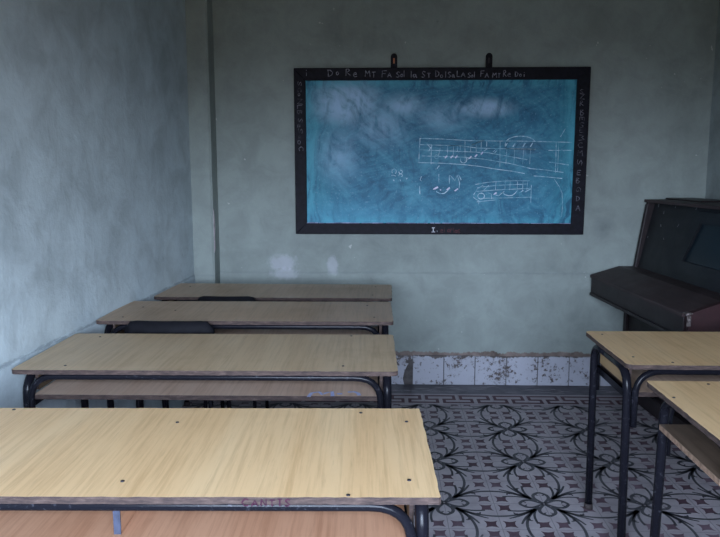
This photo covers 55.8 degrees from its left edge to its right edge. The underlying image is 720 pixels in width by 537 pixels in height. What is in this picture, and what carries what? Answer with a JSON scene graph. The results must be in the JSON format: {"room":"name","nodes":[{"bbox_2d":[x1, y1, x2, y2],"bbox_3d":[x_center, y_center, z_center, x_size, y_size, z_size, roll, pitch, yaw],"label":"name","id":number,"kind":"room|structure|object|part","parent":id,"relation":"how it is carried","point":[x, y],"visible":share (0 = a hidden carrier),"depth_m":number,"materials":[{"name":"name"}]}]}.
{"room":"classroom","nodes":[
{"label":"classroom","id":0,"kind":"room"},
{"bbox_2d":[0,0,194,407],"bbox_3d":[-1.232,-0.469,1.859,0.157,3.050,4.737,1,8,5],"label":"wall","id":1,"kind":"structure","parent":0,"point":[96,220],"depth_m":2.71,"materials":[{"name":"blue paint"}]},
{"bbox_2d":[185,0,219,283],"bbox_3d":[-0.951,-0.781,4.031,0.170,3.050,0.161,0,8,2],"label":"pillar","id":2,"kind":"structure","parent":1,"relation":"attached to","point":[199,13],"depth_m":3.97,"materials":[{"name":"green paint"}]},
{"bbox_2d":[213,210,215,252],"bbox_3d":[-0.868,-0.224,4.055,0.004,0.260,0.035,0,8,2],"label":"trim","id":3,"kind":"structure","parent":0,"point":[213,210],"depth_m":4.05,"materials":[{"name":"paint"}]},
{"bbox_2d":[181,384,719,536],"bbox_3d":[0.482,1.235,1.239,4.100,0.152,6.531,0,8,2],"label":"floor","id":4,"kind":"structure","parent":0,"point":[508,460],"depth_m":3.06,"materials":[{"name":"tile"}]},
{"bbox_2d":[124,320,230,407],"bbox_3d":[-0.753,0.546,2.925,0.358,0.738,0.398,0,8,2],"label":"chair","id":5,"kind":"object","parent":4,"relation":"on","point":[133,327],"visible":0.17,"depth_m":2.68,"materials":[{"name":"black plastic"}]},
{"bbox_3d":[-0.906,0.589,2.770,0.020,0.698,0.055,0,8,2],"label":"leg","id":6,"kind":"part","parent":5,"relation":"part of","materials":[{"name":"black metal"}]},
{"bbox_3d":[-0.901,0.697,2.978,0.020,0.424,0.344,0,8,2],"label":"leg","id":7,"kind":"part","parent":5,"relation":"part of","materials":[{"name":"black metal"}]},
{"bbox_3d":[-0.758,0.292,2.702,0.358,0.170,0.029,0,8,2],"label":"backrest","id":8,"kind":"part","parent":5,"relation":"part of","materials":[{"name":"black plastic"}]},
{"bbox_3d":[-0.609,0.590,2.761,0.020,0.698,0.055,0,8,2],"label":"leg","id":9,"kind":"part","parent":5,"relation":"part of","materials":[{"name":"black metal"}]},
{"bbox_3d":[-0.603,0.699,2.969,0.020,0.424,0.344,0,8,2],"label":"leg","id":10,"kind":"part","parent":5,"relation":"part of","materials":[{"name":"black metal"}]},
{"bbox_2d":[12,333,397,408],"bbox_3d":[-0.491,0.634,2.438,1.232,0.702,0.490,0,8,1],"label":"school desk","id":11,"kind":"object","parent":4,"relation":"on","point":[84,367],"visible":0.95,"depth_m":2.26,"materials":[{"name":"laminate"}]},
{"bbox_3d":[-1.076,0.651,2.336,0.028,0.673,0.227,0,8,1],"label":"leg","id":12,"kind":"part","parent":11,"relation":"part of","materials":[{"name":"black metal"}]},
{"bbox_3d":[-1.044,0.404,2.415,0.030,0.030,0.418,0,8,1],"label":"shelf rail","id":13,"kind":"part","parent":11,"relation":"part of","materials":[{"name":"black metal"}]},
{"bbox_3d":[-1.055,0.337,2.406,0.010,0.071,0.358,0,8,1],"label":"panel","id":14,"kind":"part","parent":11,"relation":"part of","materials":[{"name":"beige wood"}]},
{"bbox_3d":[-1.072,0.619,2.561,0.028,0.673,0.227,0,8,1],"label":"leg","id":15,"kind":"part","parent":11,"relation":"part of","materials":[{"name":"black metal"}]},
{"bbox_3d":[-0.496,0.435,2.180,1.145,0.201,0.022,0,8,1],"label":"cross rail","id":16,"kind":"part","parent":11,"relation":"part of","materials":[{"name":"black metal"}]},
{"bbox_2d":[35,376,377,400],"bbox_3d":[-0.492,0.383,2.396,1.108,0.016,0.440,0,8,1],"label":"shelf","id":17,"kind":"object","parent":11,"relation":"attached to","point":[58,389],"depth_m":2.23,"materials":[{"name":"beige wood"}]},
{"bbox_3d":[0.072,0.340,2.385,0.010,0.071,0.358,0,8,1],"label":"panel","id":18,"kind":"part","parent":11,"relation":"part of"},
{"bbox_3d":[0.089,0.653,2.315,0.028,0.673,0.227,0,8,1],"label":"leg","id":19,"kind":"part","parent":11,"relation":"part of","materials":[{"name":"black metal"}]},
{"bbox_2d":[0,408,440,536],"bbox_3d":[-0.454,0.752,1.611,1.224,0.702,0.500,0,8,0],"label":"school desk","id":20,"kind":"object","parent":4,"relation":"on","point":[65,472],"visible":1,"depth_m":1.44,"materials":[{"name":"brown wood"}]},
{"bbox_2d":[0,505,405,536],"bbox_3d":[-0.454,0.511,1.571,1.100,0.016,0.449,0,8,0],"label":"shelf","id":21,"kind":"object","parent":20,"relation":"attached to","point":[12,523],"depth_m":1.40,"materials":[{"name":"beige wood"}]},
{"bbox_3d":[-0.455,0.554,1.349,1.137,0.201,0.022,0,8,0],"label":"cross rail","id":22,"kind":"part","parent":20,"relation":"part of","materials":[{"name":"black metal"}]},
{"bbox_3d":[0.106,0.462,1.567,0.010,0.081,0.367,0,8,0],"label":"panel","id":23,"kind":"part","parent":20,"relation":"part of","materials":[{"name":"beige wood"}]},
{"bbox_3d":[0.124,0.771,1.494,0.028,0.673,0.232,0,8,0],"label":"leg","id":24,"kind":"part","parent":20,"relation":"part of","materials":[{"name":"black metal"}]},
{"bbox_2d":[197,296,268,407],"bbox_3d":[-0.650,0.465,3.567,0.310,0.717,0.398,0,8,2],"label":"chair","id":25,"kind":"object","parent":4,"relation":"on","point":[202,298],"visible":0.04,"depth_m":3.33,"materials":[{"name":"black plastic"}]},
{"bbox_3d":[-0.655,0.220,3.345,0.310,0.170,0.029,0,8,2],"label":"backrest","id":26,"kind":"part","parent":25,"relation":"part of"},
{"bbox_2d":[96,301,392,407],"bbox_3d":[-0.468,0.540,3.023,1.218,0.722,0.427,0,8,1],"label":"school desk","id":27,"kind":"object","parent":4,"relation":"on","point":[226,317],"visible":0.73,"depth_m":2.91,"materials":[{"name":"laminate"}]},
{"bbox_3d":[-1.046,0.555,2.936,0.028,0.693,0.196,0,8,1],"label":"leg","id":28,"kind":"part","parent":27,"relation":"part of","materials":[{"name":"black metal"}]},
{"bbox_3d":[-1.025,0.238,2.989,0.010,0.081,0.295,0,8,1],"label":"panel","id":29,"kind":"part","parent":27,"relation":"part of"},
{"bbox_3d":[-0.472,0.326,2.795,1.131,0.201,0.022,0,8,1],"label":"cross rail","id":30,"kind":"part","parent":27,"relation":"part of","materials":[{"name":"black metal"}]},
{"bbox_2d":[214,325,377,334],"bbox_3d":[-0.469,0.289,2.981,1.094,0.016,0.377,0,8,1],"label":"shelf","id":31,"kind":"object","parent":27,"relation":"attached to","point":[217,331],"depth_m":3.00,"materials":[{"name":"brown wood"}]},
{"bbox_3d":[0.106,0.557,2.917,0.028,0.693,0.196,0,8,1],"label":"leg","id":32,"kind":"part","parent":27,"relation":"part of","materials":[{"name":"black metal"}]},
{"bbox_2d":[154,283,391,407],"bbox_3d":[-0.430,0.461,3.639,1.198,0.702,0.417,0,8,2],"label":"school desk","id":33,"kind":"object","parent":4,"relation":"on","point":[182,291],"visible":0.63,"depth_m":3.53,"materials":[{"name":"laminate"}]},
{"bbox_3d":[-0.438,0.257,3.418,1.111,0.201,0.022,0,8,2],"label":"cross rail","id":34,"kind":"part","parent":33,"relation":"part of","materials":[{"name":"black metal"}]},
{"bbox_2d":[584,331,719,536],"bbox_3d":[1.480,0.628,2.475,1.207,0.702,0.477,0,8,2],"label":"school desk","id":35,"kind":"object","parent":4,"relation":"on","point":[628,360],"visible":1,"depth_m":2.37,"materials":[{"name":"brown wood"}]},
{"bbox_3d":[0.899,0.616,2.578,0.037,0.673,0.171,0,8,2],"label":"leg","id":36,"kind":"part","parent":35,"relation":"part of","materials":[{"name":"black metal"}]},
{"bbox_3d":[1.485,0.372,2.611,1.156,0.201,0.022,0,8,2],"label":"cross rail","id":37,"kind":"part","parent":35,"relation":"part of","materials":[{"name":"black metal"}]},
{"bbox_3d":[0.921,0.410,2.436,0.030,0.030,0.355,0,8,2],"label":"shelf rail","id":38,"kind":"part","parent":35,"relation":"part of","materials":[{"name":"black metal"}]},
{"bbox_3d":[0.910,0.339,2.426,0.010,0.081,0.295,0,8,2],"label":"panel","id":39,"kind":"part","parent":35,"relation":"part of","materials":[{"name":"beige wood"}]},
{"bbox_3d":[0.893,0.643,2.384,0.037,0.673,0.221,0,8,2],"label":"leg","id":40,"kind":"part","parent":35,"relation":"part of","materials":[{"name":"black metal"}]},
{"bbox_2d":[601,364,719,396],"bbox_3d":[1.479,0.390,2.410,1.119,0.016,0.377,0,8,2],"label":"shelf","id":41,"kind":"object","parent":35,"relation":"attached to","point":[606,370],"depth_m":2.39,"materials":[{"name":"beige wood"}]},
{"bbox_3d":[1.473,0.428,2.224,1.156,0.201,0.022,0,8,2],"label":"cross rail","id":42,"kind":"part","parent":35,"relation":"part of","materials":[{"name":"black metal"}]},
{"bbox_2d":[590,198,719,424],"bbox_3d":[1.714,0.240,3.542,0.638,1.166,1.170,0,8,-2],"label":"upright piano","id":43,"kind":"object","parent":4,"relation":"on","point":[672,284],"visible":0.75,"depth_m":3.52,"materials":[{"name":"brown wood"}]},
{"bbox_3d":[1.408,0.230,3.549,0.021,0.017,1.112,0,8,-2],"label":"moulding","id":44,"kind":"part","parent":43,"relation":"part of","materials":[{"name":"black wood"}]},
{"bbox_3d":[1.801,0.173,4.102,0.405,1.140,0.030,0,8,-2],"label":"panel","id":45,"kind":"part","parent":43,"relation":"part of","materials":[{"name":"black wood"}]},
{"bbox_3d":[1.644,0.484,3.577,0.020,0.493,1.090,0,8,-2],"label":"panel","id":46,"kind":"part","parent":43,"relation":"part of","materials":[{"name":"black wood"}]},
{"bbox_3d":[1.486,0.099,3.535,0.176,0.068,1.115,0,8,-2],"label":"keyboard lid","id":47,"kind":"part","parent":43,"relation":"part of","materials":[{"name":"black wood"}]},
{"bbox_3d":[1.624,0.073,3.535,0.097,0.015,1.115,0,8,-2],"label":"lid","id":48,"kind":"part","parent":43,"relation":"part of","materials":[{"name":"black wood"}]},
{"bbox_3d":[1.722,-0.122,3.492,0.098,0.383,1.090,0,8,-2],"label":"panel","id":49,"kind":"part","parent":43,"relation":"part of","materials":[{"name":"black wood"}]},
{"bbox_3d":[1.869,-0.321,3.466,0.330,0.017,1.168,0,8,-2],"label":"lid","id":50,"kind":"part","parent":43,"relation":"part of","materials":[{"name":"black wood"}]},
{"bbox_3d":[1.716,-0.107,3.306,0.048,0.200,0.438,0,8,-2],"label":"glossy pane","id":51,"kind":"part","parent":43,"relation":"part of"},
{"bbox_2d":[647,381,719,536],"bbox_3d":[1.451,0.721,1.830,1.204,0.702,0.490,0,8,2],"label":"school desk","id":52,"kind":"object","parent":4,"relation":"on","point":[698,402],"visible":1,"depth_m":1.91,"materials":[{"name":"brown wood"}]},
{"bbox_3d":[0.889,0.705,1.954,0.034,0.673,0.207,0,8,2],"label":"leg","id":53,"kind":"part","parent":52,"relation":"part of","materials":[{"name":"black metal"}]},
{"bbox_3d":[1.458,0.460,2.001,1.105,0.201,0.022,0,8,2],"label":"cross rail","id":54,"kind":"part","parent":52,"relation":"part of","materials":[{"name":"black metal"}]},
{"bbox_2d":[659,424,719,485],"bbox_3d":[1.450,0.491,1.787,1.166,0.016,0.362,0,8,2],"label":"shelf","id":55,"kind":"object","parent":52,"relation":"attached to","point":[690,440],"depth_m":1.83,"materials":[{"name":"brown wood"}]},
{"bbox_2d":[212,0,718,356],"bbox_3d":[0.552,-0.794,4.117,3.550,3.050,0.157,0,8,2],"label":"wall","id":56,"kind":"structure","parent":0,"point":[651,62],"depth_m":4.05,"materials":[{"name":"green paint"}]},
{"bbox_2d":[294,53,590,234],"bbox_3d":[0.474,-0.732,4.035,1.725,1.059,0.040,0,8,2],"label":"chalkboard","id":57,"kind":"object","parent":56,"relation":"attached to","point":[488,149],"visible":1,"depth_m":4.04,"materials":[{"name":"blue paint"}]},
{"bbox_3d":[0.474,-0.240,4.104,1.722,0.066,0.036,0,8,2],"label":"frame rail","id":58,"kind":"part","parent":57,"relation":"part of","materials":[{"name":"black paint"}]},
{"bbox_3d":[0.474,-1.137,3.975,1.723,0.070,0.036,0,8,2],"label":"frame rail","id":59,"kind":"part","parent":57,"relation":"part of","materials":[{"name":"black paint"}]},
{"bbox_2d":[391,355,610,385],"bbox_3d":[0.429,0.633,4.248,3.292,0.189,0.029,0,8,2],"label":"baseboard","id":60,"kind":"structure","parent":56,"relation":"attached to","point":[415,369],"depth_m":4.22,"materials":[{"name":"white tile"}]},
{"bbox_2d":[705,0,719,199],"bbox_3d":[2.193,-0.456,1.757,0.157,3.050,4.740,0,8,-2],"label":"wall","id":61,"kind":"structure","parent":0,"point":[713,163],"depth_m":3.93,"materials":[{"name":"grey paint"}]}
]}

